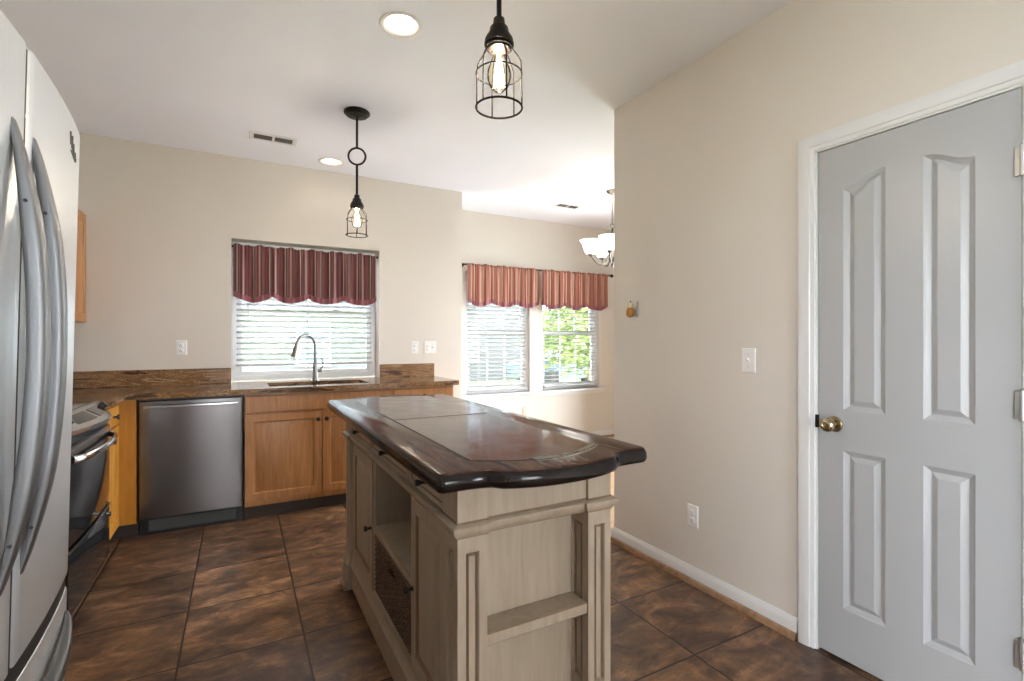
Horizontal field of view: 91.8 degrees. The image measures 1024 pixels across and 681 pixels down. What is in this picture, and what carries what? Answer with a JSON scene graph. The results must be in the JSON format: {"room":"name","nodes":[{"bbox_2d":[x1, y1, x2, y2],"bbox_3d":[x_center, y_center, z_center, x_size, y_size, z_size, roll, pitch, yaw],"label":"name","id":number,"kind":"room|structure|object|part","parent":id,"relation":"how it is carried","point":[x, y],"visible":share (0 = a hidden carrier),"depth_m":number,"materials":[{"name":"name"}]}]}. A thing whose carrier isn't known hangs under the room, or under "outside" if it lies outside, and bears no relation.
{"room":"kitchen","nodes":[
{"label":"kitchen","id":0,"kind":"room"},
{"bbox_2d":[73,132,461,498],"bbox_3d":[-2.015,-0.097,4.215,3.325,2.740,0.260,0,0,-29],"label":"wall","id":1,"kind":"structure","parent":0,"point":[163,223],"depth_m":3.90,"materials":[{"name":"paint"}]},
{"bbox_2d":[73,368,230,388],"bbox_3d":[-2.531,0.278,3.222,1.221,0.121,0.981,0,0,-29],"label":"backsplash","id":2,"kind":"structure","parent":1,"relation":"attached to","point":[159,377],"depth_m":3.67,"materials":[{"name":"stone"}]},
{"bbox_2d":[176,340,186,354],"bbox_3d":[-2.521,0.055,3.783,0.070,0.115,0.009,0,0,-29],"label":"wall outlet","id":3,"kind":"object","parent":1,"relation":"attached to","point":[181,345],"visible":1,"depth_m":3.78,"materials":[{"name":"white plastic"}]},
{"bbox_2d":[232,242,374,380],"bbox_3d":[-1.818,-0.240,4.408,1.172,1.150,0.082,0,0,-29],"label":"window","id":4,"kind":"structure","parent":1,"relation":"in","point":[238,374],"depth_m":4.32,"materials":[{"name":"white plastic"}]},
{"bbox_3d":[-1.828,-0.497,4.427,1.092,0.555,0.030,0,0,-29],"label":"sash","id":5,"kind":"part","parent":4,"relation":"part of","materials":[{"name":"white plastic"}]},
{"bbox_3d":[-1.814,0.018,4.400,1.092,0.555,0.030,0,0,-29],"label":"sash","id":6,"kind":"part","parent":4,"relation":"part of","materials":[{"name":"white plastic"}]},
{"bbox_2d":[236,245,371,365],"bbox_3d":[-1.779,-0.287,4.327,1.102,0.996,0.068,0,0,-29],"label":"window blind","id":7,"kind":"object","parent":4,"relation":"attached to","point":[248,315],"visible":0.59,"depth_m":4.31,"materials":[{"name":"grey plastic"}]},
{"bbox_3d":[-1.782,0.202,4.332,1.102,0.018,0.048,0,0,-29],"label":"rail","id":8,"kind":"part","parent":7,"relation":"part of","materials":[{"name":"grey plastic"}]},
{"bbox_3d":[-1.782,-0.277,4.332,0.737,0.956,0.054,0,0,-29],"label":"ladder cord","id":9,"kind":"part","parent":7,"relation":"part of","materials":[{"name":"white fabric"}]},
{"bbox_2d":[379,363,433,377],"bbox_3d":[-0.973,0.278,4.625,0.518,0.121,0.020,0,0,-29],"label":"backsplash","id":10,"kind":"structure","parent":1,"relation":"attached to","point":[420,369],"depth_m":4.61,"materials":[{"name":"stone"}]},
{"bbox_2d":[411,341,417,353],"bbox_3d":[-0.915,0.066,4.665,0.070,0.115,0.009,0,0,-29],"label":"wall outlet","id":11,"kind":"object","parent":1,"relation":"attached to","point":[414,344],"visible":1,"depth_m":4.66,"materials":[{"name":"white plastic"}]},
{"bbox_2d":[424,341,435,352],"bbox_3d":[-0.779,0.066,4.734,0.117,0.115,0.019,0,0,-29],"label":"switch plate","id":12,"kind":"object","parent":1,"relation":"attached to","point":[429,346],"visible":1,"depth_m":4.74,"materials":[{"name":"white plastic"}]},
{"bbox_2d":[0,0,791,230],"bbox_3d":[0.990,-1.647,1.542,5.980,0.360,8.750,0,0,-29],"label":"ceiling","id":13,"kind":"structure","parent":0,"point":[197,75],"depth_m":2.78,"materials":[{"name":"paint"}]},
{"bbox_2d":[249,130,297,146],"bbox_3d":[-1.730,-1.462,3.597,0.310,0.008,0.145,0,0,-29],"label":"ceiling vent","id":14,"kind":"object","parent":13,"relation":"in","point":[254,135],"visible":1,"depth_m":3.58,"materials":[{"name":"white metal"}]},
{"bbox_2d":[318,157,343,166],"bbox_3d":[-1.484,-1.520,4.074,0.202,0.117,0.202,0,0,-29],"label":"recessed light","id":15,"kind":"object","parent":13,"relation":"in","point":[328,161],"visible":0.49,"depth_m":4.13,"materials":[{"name":"white"}]},
{"bbox_2d":[344,106,369,237],"bbox_3d":[-0.995,-1.070,3.184,0.162,0.795,0.162,0,0,-29],"label":"pendant light","id":16,"kind":"object","parent":13,"relation":"hanging from","point":[356,113],"visible":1,"depth_m":3.17,"materials":[{"name":"black metal"}]},
{"bbox_2d":[350,194,363,210],"bbox_3d":[-0.995,-0.888,3.184,0.086,0.098,0.086,0,0,-29],"label":"socket","id":17,"kind":"object","parent":16,"relation":"attached to","point":[356,204],"depth_m":3.16,"materials":[{"name":"brown metal"}]},
{"bbox_3d":[-0.995,-1.185,3.184,0.014,0.505,0.015,0,0,-29],"label":"rod","id":18,"kind":"part","parent":16,"relation":"part of","materials":[{"name":"black metal"}]},
{"bbox_2d":[379,11,422,38],"bbox_3d":[-0.515,-1.520,2.309,0.202,0.117,0.202,0,0,-29],"label":"recessed light","id":19,"kind":"object","parent":13,"relation":"in","point":[398,24],"visible":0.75,"depth_m":2.35,"materials":[{"name":"white paint"}]},
{"bbox_3d":[-0.515,-1.536,2.309,0.104,0.078,0.104,0,0,-29],"label":"flood bulb","id":20,"kind":"part","parent":19,"relation":"part of","materials":[{"name":"white glass"}]},
{"bbox_2d":[475,0,522,118],"bbox_3d":[-0.037,-1.070,1.440,0.162,0.795,0.162,0,0,-29],"label":"pendant light","id":21,"kind":"object","parent":13,"relation":"hanging from","point":[498,42],"visible":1,"depth_m":1.43,"materials":[{"name":"black metal"}]},
{"bbox_2d":[484,15,513,56],"bbox_3d":[-0.037,-0.888,1.440,0.086,0.098,0.086,0,0,-29],"label":"socket","id":22,"kind":"object","parent":21,"relation":"attached to","point":[498,36],"depth_m":1.42,"materials":[{"name":"brown metal"}]},
{"bbox_3d":[-0.037,-0.780,1.440,0.069,0.122,0.069,0,0,-29],"label":"bulb","id":23,"kind":"part","parent":21,"relation":"part of","materials":[{"name":"clear glass"}]},
{"bbox_3d":[-0.037,-1.185,1.440,0.014,0.505,0.015,0,0,-29],"label":"rod","id":24,"kind":"part","parent":21,"relation":"part of","materials":[{"name":"black metal"}]},
{"bbox_2d":[552,202,582,209],"bbox_3d":[0.607,-1.462,5.398,0.310,0.008,0.145,0,0,-29],"label":"ceiling vent","id":25,"kind":"object","parent":13,"relation":"in","point":[562,205],"visible":1,"depth_m":5.40,"materials":[{"name":"grey metal"}]},
{"bbox_2d":[580,189,613,267],"bbox_3d":[0.991,-1.089,4.871,0.609,0.755,0.614,0,0,-29],"label":"chandelier","id":26,"kind":"object","parent":13,"relation":"hanging from","point":[591,246],"visible":0.67,"depth_m":4.81,"materials":[{"name":"white glass"}]},
{"bbox_3d":[0.768,-0.912,4.859,0.208,0.135,0.208,0,0,-29],"label":"lamp shade","id":27,"kind":"part","parent":26,"relation":"part of","materials":[{"name":"white glass"}]},
{"bbox_3d":[0.851,-0.793,4.851,0.234,0.112,0.067,0,0,5],"label":"arm","id":28,"kind":"part","parent":26,"relation":"part of","materials":[{"name":"silver metal"}]},
{"bbox_3d":[0.918,-0.912,5.063,0.208,0.135,0.208,0,0,-29],"label":"lamp shade","id":29,"kind":"part","parent":26,"relation":"part of","materials":[{"name":"white glass"}]},
{"bbox_3d":[0.943,-0.793,4.983,0.067,0.112,0.234,0,0,-18],"label":"arm","id":30,"kind":"part","parent":26,"relation":"part of","materials":[{"name":"silver metal"}]},
{"bbox_3d":[0.916,-0.912,4.654,0.208,0.135,0.208,0,0,-29],"label":"lamp shade","id":31,"kind":"part","parent":26,"relation":"part of","materials":[{"name":"white glass"}]},
{"bbox_3d":[0.952,-0.793,4.728,0.067,0.112,0.233,0,0,26],"label":"arm","id":32,"kind":"part","parent":26,"relation":"part of","materials":[{"name":"silver metal"}]},
{"bbox_2d":[64,436,882,680],"bbox_3d":[0.990,1.323,1.542,5.980,0.100,8.750,0,0,-29],"label":"floor","id":33,"kind":"structure","parent":0,"point":[263,598],"depth_m":2.25,"materials":[{"name":"tile"}]},
{"bbox_2d":[0,9,79,680],"bbox_3d":[-1.207,0.374,0.640,0.933,1.785,0.884,1,-1,-29],"label":"refrigerator","id":34,"kind":"object","parent":33,"relation":"on","point":[40,137],"visible":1,"depth_m":0.86,"materials":[{"name":"grey metal"}]},
{"bbox_3d":[-0.770,0.028,0.626,0.093,1.070,0.439,1,-1,-29],"label":"door","id":35,"kind":"part","parent":34,"relation":"part of","materials":[{"name":"metal"}]},
{"bbox_3d":[-0.790,0.026,0.805,0.058,0.766,0.033,1,-1,-29],"label":"handle","id":36,"kind":"part","parent":34,"relation":"part of","materials":[{"name":"silver metal"}]},
{"bbox_3d":[-0.893,0.896,0.812,0.093,0.607,0.884,1,-1,-29],"label":"freezer drawer","id":37,"kind":"part","parent":34,"relation":"part of","materials":[{"name":"metal"}]},
{"bbox_3d":[-0.834,0.026,0.886,0.058,0.766,0.033,1,-1,-29],"label":"handle","id":38,"kind":"part","parent":34,"relation":"part of","materials":[{"name":"silver metal"}]},
{"bbox_3d":[-0.844,0.668,0.840,0.060,0.058,0.788,1,-1,-29],"label":"handle","id":39,"kind":"part","parent":34,"relation":"part of","materials":[{"name":"silver metal"}]},
{"bbox_2d":[65,400,117,614],"bbox_3d":[-2.320,0.802,2.336,0.682,0.941,0.764,0,0,-29],"label":"range","id":40,"kind":"object","parent":33,"relation":"on","point":[88,539],"visible":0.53,"depth_m":2.36,"materials":[{"name":"black metal"}]},
{"bbox_2d":[72,400,96,411],"bbox_3d":[-2.371,0.353,2.308,0.555,0.043,0.764,0,0,-29],"label":"cooktop","id":41,"kind":"object","parent":40,"relation":"in","point":[77,406],"depth_m":2.57,"materials":[{"name":"black glass"}]},
{"bbox_3d":[-2.094,1.052,2.460,0.034,0.291,0.764,0,0,-29],"label":"storage drawer","id":42,"kind":"part","parent":40,"relation":"part of","materials":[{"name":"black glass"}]},
{"bbox_3d":[-2.093,0.682,2.461,0.036,0.431,0.764,0,0,-29],"label":"oven door","id":43,"kind":"part","parent":40,"relation":"part of","materials":[{"name":"black glass"}]},
{"bbox_3d":[-2.088,0.914,2.463,0.030,0.014,0.764,0,0,-29],"label":"drawer trim","id":44,"kind":"part","parent":40,"relation":"part of","materials":[{"name":"silver metal"}]},
{"bbox_3d":[-2.088,0.485,2.463,0.030,0.031,0.764,0,0,-29],"label":"door trim","id":45,"kind":"part","parent":40,"relation":"part of","materials":[{"name":"silver metal"}]},
{"bbox_3d":[-2.083,0.382,2.466,0.106,0.090,0.764,0,0,-29],"label":"control panel","id":46,"kind":"part","parent":40,"relation":"part of","materials":[{"name":"silver metal"}]},
{"bbox_3d":[-2.054,0.521,2.482,0.076,0.034,0.711,0,0,-29],"label":"handle","id":47,"kind":"part","parent":40,"relation":"part of","materials":[{"name":"silver metal"}]},
{"bbox_3d":[-2.245,0.354,2.726,0.041,0.042,0.040,0,0,-29],"label":"control knob","id":48,"kind":"part","parent":40,"relation":"part of","materials":[{"name":"black plastic"}]},
{"bbox_2d":[105,400,138,539],"bbox_3d":[-2.760,0.826,3.097,0.698,0.895,0.977,0,0,-29],"label":"base cabinet","id":49,"kind":"object","parent":33,"relation":"on","point":[124,453],"visible":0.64,"depth_m":3.15,"materials":[{"name":"brown wood"}]},
{"bbox_3d":[-2.365,0.452,2.931,0.019,0.118,0.285,0,0,-29],"label":"drawer","id":50,"kind":"part","parent":49,"relation":"part of","materials":[{"name":"brown wood"}]},
{"bbox_3d":[-2.365,0.833,2.931,0.019,0.620,0.285,0,0,-29],"label":"door","id":51,"kind":"part","parent":49,"relation":"part of","materials":[{"name":"brown wood"}]},
{"bbox_2d":[72,363,458,406],"bbox_3d":[-1.831,0.296,3.701,2.911,0.159,1.147,0,0,-29],"label":"countertop","id":52,"kind":"structure","parent":49,"relation":"on","point":[114,387],"depth_m":3.70,"materials":[{"name":"stone"}]},
{"bbox_2d":[291,334,323,380],"bbox_3d":[-1.696,0.140,4.085,0.077,0.395,0.296,0,0,31],"label":"kitchen faucet","id":53,"kind":"object","parent":52,"relation":"on","point":[315,370],"visible":1,"depth_m":4.15,"materials":[{"name":"silver metal"}]},
{"bbox_3d":[-1.616,0.204,4.187,0.049,0.126,0.031,0,0,-22],"label":"lever","id":54,"kind":"part","parent":53,"relation":"part of","materials":[{"name":"silver metal"}]},
{"bbox_2d":[139,395,243,535],"bbox_3d":[-2.255,0.827,3.538,0.596,0.893,0.594,0,0,-29],"label":"dishwasher","id":55,"kind":"object","parent":33,"relation":"on","point":[191,448],"visible":0.98,"depth_m":3.31,"materials":[{"name":"silver metal"}]},
{"bbox_3d":[-2.116,0.429,3.284,0.530,0.016,0.014,0,0,-29],"label":"handle","id":56,"kind":"part","parent":55,"relation":"part of","materials":[{"name":"silver metal"}]},
{"bbox_3d":[-2.161,1.206,3.367,0.500,0.090,0.013,0,0,-29],"label":"kick plate","id":57,"kind":"part","parent":55,"relation":"part of","materials":[{"name":"grey metal"}]},
{"bbox_2d":[244,388,390,518],"bbox_3d":[-1.550,0.826,3.961,1.036,0.895,0.628,0,0,-29],"label":"base cabinet","id":58,"kind":"object","parent":33,"relation":"on","point":[295,446],"visible":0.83,"depth_m":3.63,"materials":[{"name":"brown wood"}]},
{"bbox_3d":[-1.648,0.828,3.596,0.504,0.610,0.019,0,0,-29],"label":"door","id":59,"kind":"part","parent":58,"relation":"part of","materials":[{"name":"brown wood"}]},
{"bbox_3d":[-1.198,0.828,3.844,0.508,0.610,0.019,0,0,-29],"label":"door","id":60,"kind":"part","parent":58,"relation":"part of","materials":[{"name":"brown wood"}]},
{"bbox_2d":[391,385,452,395],"bbox_3d":[-0.856,0.826,4.332,0.532,0.895,0.610,0,0,-29],"label":"base cabinet","id":61,"kind":"object","parent":33,"relation":"on","point":[446,389],"visible":0.14,"depth_m":4.10,"materials":[{"name":"brown wood"}]},
{"bbox_2d":[327,394,646,680],"bbox_3d":[-0.296,0.798,2.111,0.682,0.950,1.882,0,0,-29],"label":"kitchen island","id":62,"kind":"object","parent":33,"relation":"on","point":[496,521],"visible":1,"depth_m":1.49,"materials":[{"name":"brown wood"}]},
{"bbox_3d":[-0.803,0.809,2.561,0.084,0.868,0.108,0,0,-29],"label":"corner post","id":63,"kind":"part","parent":62,"relation":"part of","materials":[{"name":"beige paint"}]},
{"bbox_3d":[-0.703,0.425,2.323,0.019,0.083,0.397,0,0,-29],"label":"drawer","id":64,"kind":"part","parent":62,"relation":"part of","materials":[{"name":"beige paint"}]},
{"bbox_3d":[-0.692,0.797,2.320,0.019,0.564,0.411,0,0,-29],"label":"door","id":65,"kind":"part","parent":62,"relation":"part of","materials":[{"name":"beige paint"}]},
{"bbox_3d":[-0.625,0.813,2.144,0.032,0.024,0.024,0,0,-29],"label":"knob","id":66,"kind":"part","parent":62,"relation":"part of","materials":[{"name":"brown metal"}]},
{"bbox_3d":[-0.490,0.427,1.882,0.032,0.020,0.020,0,0,-29],"label":"knob","id":67,"kind":"part","parent":62,"relation":"part of","materials":[{"name":"brown metal"}]},
{"bbox_3d":[-0.468,0.425,1.895,0.019,0.083,0.516,0,0,-29],"label":"drawer","id":68,"kind":"part","parent":62,"relation":"part of","materials":[{"name":"beige paint"}]},
{"bbox_2d":[374,535,410,655],"bbox_3d":[-0.290,0.956,1.992,0.403,0.251,0.514,0,0,-29],"label":"wicker basket","id":69,"kind":"object","parent":62,"relation":"on","point":[390,582],"visible":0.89,"depth_m":1.87,"materials":[{"name":"brown wicker"}]},
{"bbox_2d":[374,520,410,584],"bbox_3d":[-0.268,0.812,2.005,0.448,0.031,0.530,0,0,-29],"label":"shelf","id":70,"kind":"object","parent":62,"relation":"attached to","point":[395,535],"depth_m":1.99,"materials":[{"name":"beige paint"}]},
{"bbox_3d":[-0.485,0.735,1.935,0.016,0.720,1.294,0,0,-29],"label":"rail","id":71,"kind":"part","parent":62,"relation":"part of","materials":[{"name":"beige paint"}]},
{"bbox_3d":[-0.342,0.818,1.628,0.032,0.024,0.024,0,0,-29],"label":"knob","id":72,"kind":"part","parent":62,"relation":"part of","materials":[{"name":"brown metal"}]},
{"bbox_3d":[-0.499,0.324,2.482,0.424,0.003,0.838,0,0,-29],"label":"inset panel","id":73,"kind":"part","parent":62,"relation":"part of","materials":[{"name":"brown wood"}]},
{"bbox_3d":[-0.277,0.427,1.493,0.032,0.020,0.020,0,0,-29],"label":"knob","id":74,"kind":"part","parent":62,"relation":"part of","materials":[{"name":"brown metal"}]},
{"bbox_3d":[-0.254,0.425,1.505,0.019,0.083,0.309,0,0,-29],"label":"drawer","id":75,"kind":"part","parent":62,"relation":"part of","materials":[{"name":"beige paint"}]},
{"bbox_3d":[-0.251,0.797,1.516,0.019,0.564,0.323,0,0,-29],"label":"door","id":76,"kind":"part","parent":62,"relation":"part of","materials":[{"name":"beige paint"}]},
{"bbox_3d":[-0.128,0.809,1.332,0.084,0.868,0.108,0,0,-29],"label":"corner post","id":77,"kind":"part","parent":62,"relation":"part of","materials":[{"name":"beige paint"}]},
{"bbox_3d":[-0.283,0.487,2.046,0.533,0.035,1.544,0,0,-29],"label":"cornice","id":78,"kind":"part","parent":62,"relation":"part of","materials":[{"name":"beige paint"}]},
{"bbox_3d":[-0.092,0.324,1.740,0.424,0.003,0.838,0,0,-29],"label":"inset panel","id":79,"kind":"part","parent":62,"relation":"part of","materials":[{"name":"brown wood"}]},
{"bbox_2d":[487,591,586,645],"bbox_3d":[0.059,0.792,1.423,0.333,0.032,0.081,0,0,-29],"label":"shelf","id":80,"kind":"object","parent":62,"relation":"attached to","point":[517,618],"depth_m":1.42,"materials":[{"name":"beige paint"}]},
{"bbox_3d":[0.236,0.809,1.532,0.084,0.868,0.108,0,0,-29],"label":"corner post","id":81,"kind":"part","parent":62,"relation":"part of","materials":[{"name":"beige paint"}]},
{"bbox_2d":[462,210,613,431],"bbox_3d":[0.343,-0.097,6.155,2.675,2.740,0.160,0,0,-29],"label":"wall","id":82,"kind":"structure","parent":0,"point":[489,239],"depth_m":6.08,"materials":[{"name":"paint"}]},
{"bbox_2d":[466,271,527,393],"bbox_3d":[-0.194,-0.087,5.870,0.840,1.400,0.082,0,0,-29],"label":"window","id":83,"kind":"structure","parent":82,"relation":"in","point":[525,309],"depth_m":5.89,"materials":[{"name":"white plastic"}]},
{"bbox_3d":[-0.204,-0.407,5.888,0.760,0.680,0.030,0,0,-29],"label":"sash","id":84,"kind":"part","parent":83,"relation":"part of","materials":[{"name":"white plastic"}]},
{"bbox_3d":[-0.190,0.233,5.862,0.760,0.680,0.030,0,0,-29],"label":"sash","id":85,"kind":"part","parent":83,"relation":"part of","materials":[{"name":"white plastic"}]},
{"bbox_2d":[467,302,526,391],"bbox_3d":[-0.164,-0.103,5.799,0.765,1.363,0.068,0,0,-29],"label":"window blind","id":86,"kind":"object","parent":83,"relation":"attached to","point":[486,306],"visible":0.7,"depth_m":5.79,"materials":[{"name":"grey plastic"}]},
{"bbox_3d":[-0.167,0.569,5.804,0.765,0.018,0.048,0,0,-29],"label":"rail","id":87,"kind":"part","parent":86,"relation":"part of","materials":[{"name":"grey plastic"}]},
{"bbox_2d":[522,406,526,415],"bbox_3d":[0.153,0.848,5.954,0.070,0.115,0.009,0,0,-29],"label":"wall outlet","id":88,"kind":"object","parent":82,"relation":"attached to","point":[524,408],"visible":0.95,"depth_m":5.95,"materials":[{"name":"beige plastic"}]},
{"bbox_2d":[462,387,606,400],"bbox_3d":[0.314,0.650,6.045,2.070,0.075,0.105,0,0,-29],"label":"window sill","id":89,"kind":"structure","parent":82,"relation":"attached to","point":[572,391],"depth_m":5.97,"materials":[{"name":"white paint"}]},
{"bbox_2d":[462,263,612,277],"bbox_3d":[0.350,-0.845,6.005,2.187,0.047,0.109,0,0,-29],"label":"curtain rod","id":90,"kind":"object","parent":82,"relation":"attached to","point":[463,264],"visible":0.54,"depth_m":5.93,"materials":[{"name":"brown metal"}]},
{"bbox_2d":[467,263,538,307],"bbox_3d":[-0.087,-0.621,5.714,0.937,0.487,0.053,0,0,-29],"label":"window valance","id":91,"kind":"object","parent":90,"relation":"hanging from","point":[505,286],"visible":1,"depth_m":5.70,"materials":[{"name":"fabric"}]},
{"bbox_2d":[541,269,607,310],"bbox_3d":[0.797,-0.621,6.199,1.005,0.487,0.053,0,0,-29],"label":"window valance","id":92,"kind":"object","parent":90,"relation":"hanging from","point":[575,291],"visible":1,"depth_m":6.19,"materials":[{"name":"fabric"}]},
{"bbox_2d":[542,305,595,389],"bbox_3d":[0.713,-0.087,6.368,0.880,1.400,0.082,0,0,-29],"label":"window","id":93,"kind":"structure","parent":82,"relation":"in","point":[594,315],"depth_m":6.41,"materials":[{"name":"white plastic"}]},
{"bbox_3d":[0.717,0.233,6.360,0.800,0.680,0.030,0,0,-29],"label":"sash","id":94,"kind":"part","parent":93,"relation":"part of","materials":[{"name":"white plastic"}]},
{"bbox_2d":[543,305,595,387],"bbox_3d":[0.744,-0.103,6.297,0.805,1.363,0.068,0,0,-29],"label":"window blind","id":95,"kind":"object","parent":93,"relation":"attached to","point":[551,312],"visible":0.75,"depth_m":6.28,"materials":[{"name":"grey plastic"}]},
{"bbox_3d":[0.741,-0.093,6.303,0.518,1.323,0.054,0,0,-29],"label":"ladder cord","id":96,"kind":"part","parent":95,"relation":"part of","materials":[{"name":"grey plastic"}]},
{"bbox_3d":[0.741,0.569,6.302,0.805,0.018,0.048,0,0,-29],"label":"rail","id":97,"kind":"part","parent":95,"relation":"part of","materials":[{"name":"grey plastic"}]},
{"bbox_3d":[0.703,-0.407,6.387,0.800,0.680,0.030,0,0,-29],"label":"sash","id":98,"kind":"part","parent":93,"relation":"part of","materials":[{"name":"glass"}]},
{"bbox_2d":[589,429,613,436],"bbox_3d":[0.359,1.229,5.704,2.880,0.088,0.646,0,0,-29],"label":"baseboard","id":99,"kind":"structure","parent":82,"relation":"attached to","point":[607,433],"depth_m":6.54,"materials":[{"name":"white paint"}]},
{"bbox_2d":[614,0,1023,617],"bbox_3d":[2.111,-0.097,0.619,0.120,2.740,5.853,0,0,-29],"label":"wall","id":100,"kind":"structure","parent":0,"point":[706,156],"depth_m":2.39,"materials":[{"name":"paint"}]},
{"bbox_2d":[626,300,637,316],"bbox_3d":[0.718,-0.192,2.982,0.048,0.103,0.070,0,0,-29],"label":"wall ornament","id":101,"kind":"object","parent":100,"relation":"attached to","point":[630,311],"visible":1,"depth_m":2.98,"materials":[{"name":"brown ceramic"}]},
{"bbox_3d":[0.739,-0.189,2.983,0.010,0.092,0.051,0,0,-29],"label":"hook plate","id":102,"kind":"part","parent":101,"relation":"part of","materials":[{"name":"grey metal"}]},
{"bbox_2d":[687,503,697,528],"bbox_3d":[0.948,0.922,2.604,0.009,0.115,0.070,0,0,-29],"label":"wall outlet","id":103,"kind":"object","parent":100,"relation":"attached to","point":[692,511],"visible":1,"depth_m":2.60,"materials":[{"name":"white plastic"}]},
{"bbox_2d":[610,527,797,640],"bbox_3d":[1.972,1.229,3.222,2.442,0.088,1.215,0,0,-29],"label":"baseboard","id":104,"kind":"structure","parent":100,"relation":"attached to","point":[782,622],"depth_m":2.48,"materials":[{"name":"white paint"}]},
{"bbox_2d":[742,348,755,372],"bbox_3d":[1.100,0.093,2.316,0.019,0.115,0.070,0,0,-29],"label":"light switch","id":105,"kind":"object","parent":100,"relation":"attached to","point":[748,354],"visible":1,"depth_m":2.31,"materials":[{"name":"white plastic"}]},
{"bbox_2d":[798,60,1023,680],"bbox_3d":[1.432,0.212,1.791,0.182,2.121,0.759,0,0,-29],"label":"door","id":106,"kind":"structure","parent":100,"relation":"in","point":[911,213],"depth_m":1.76,"materials":[{"name":"grey paint"}]},
{"bbox_3d":[1.259,0.332,2.047,0.008,0.053,0.014,0,0,-29],"label":"strike plate","id":107,"kind":"part","parent":106,"relation":"part of","materials":[{"name":"brown metal"}]},
{"bbox_3d":[1.265,0.335,1.975,0.066,0.064,0.064,0,0,-29],"label":"knob","id":108,"kind":"part","parent":106,"relation":"part of","materials":[{"name":"gold metal"}]},
{"bbox_3d":[-1.447,-0.097,-0.148,0.120,2.740,7.934,0,0,-29],"label":"wall","id":109,"kind":"structure","parent":0,"visible":0},
{"bbox_2d":[75,209,85,322],"bbox_3d":[-2.921,-0.509,3.035,0.359,0.765,0.933,0,0,-29],"label":"upper cabinet","id":110,"kind":"object","parent":109,"relation":"attached to","point":[80,292],"visible":0.07,"depth_m":3.41,"materials":[{"name":"brown wood"}]},
{"label":"outside","id":111,"kind":"structure","parent":0,"visible":0},
{"bbox_2d":[470,378,580,385],"bbox_3d":[-0.430,1.673,11.172,70.000,0.100,100.000,0,0,-29],"label":"ground","id":112,"kind":"structure","parent":111,"point":[562,380],"depth_m":19.16,"materials":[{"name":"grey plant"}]},
{"bbox_2d":[242,297,520,381],"bbox_3d":[-9.975,-1.952,19.621,20.000,7.150,8.800,0,0,-29],"label":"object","id":113,"kind":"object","parent":112,"relation":"on","point":[326,366],"visible":0.05,"depth_m":17.00,"materials":[{"name":"white plastic"}]},
{"bbox_3d":[-6.708,0.123,16.788,0.960,1.360,0.009,0,0,-29],"label":"pane","id":114,"kind":"part","parent":113,"relation":"part of","materials":[{"name":"glass"}]},
{"bbox_3d":[-1.799,0.123,19.483,0.960,1.360,0.009,0,0,-29],"label":"pane","id":115,"kind":"part","parent":113,"relation":"part of","materials":[{"name":"glass"}]},
{"bbox_2d":[506,347,587,383],"bbox_3d":[2.089,0.903,17.803,4.300,1.460,1.760,0,0,-29],"label":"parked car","id":116,"kind":"object","parent":112,"relation":"on","point":[545,362],"visible":0.14,"depth_m":16.79,"materials":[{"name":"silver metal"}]},
{"bbox_2d":[511,305,589,381],"bbox_3d":[2.236,-1.526,14.445,4.268,6.306,4.674,0,0,-29],"label":"tree","id":117,"kind":"object","parent":112,"relation":"on","point":[570,311],"visible":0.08,"depth_m":13.78,"materials":[{"name":"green plant"}]},
{"bbox_2d":[543,314,573,344],"bbox_3d":[3.330,0.003,28.453,10.948,3.240,1.084,0,0,-29],"label":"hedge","id":118,"kind":"object","parent":112,"relation":"on","point":[544,314],"visible":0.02,"depth_m":27.43,"materials":[{"name":"green plant"}]},
{"bbox_2d":[543,306,584,344],"bbox_3d":[3.587,-2.336,23.636,5.709,7.924,5.839,0,0,-29],"label":"tree","id":119,"kind":"object","parent":112,"relation":"on","point":[544,306],"visible":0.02,"depth_m":23.48,"materials":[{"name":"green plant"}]},
{"bbox_3d":[-1.745,-0.762,4.276,1.170,0.022,0.022,0,0,-29],"label":"curtain rod","id":120,"kind":"object","parent":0,"visible":0},
{"bbox_2d":[233,243,375,305],"bbox_3d":[-1.743,-0.548,4.262,1.138,0.479,0.054,0,0,-29],"label":"window valance","id":121,"kind":"object","parent":120,"relation":"hanging from","point":[289,276],"visible":1,"depth_m":4.23,"materials":[{"name":"fabric"}]}
]}

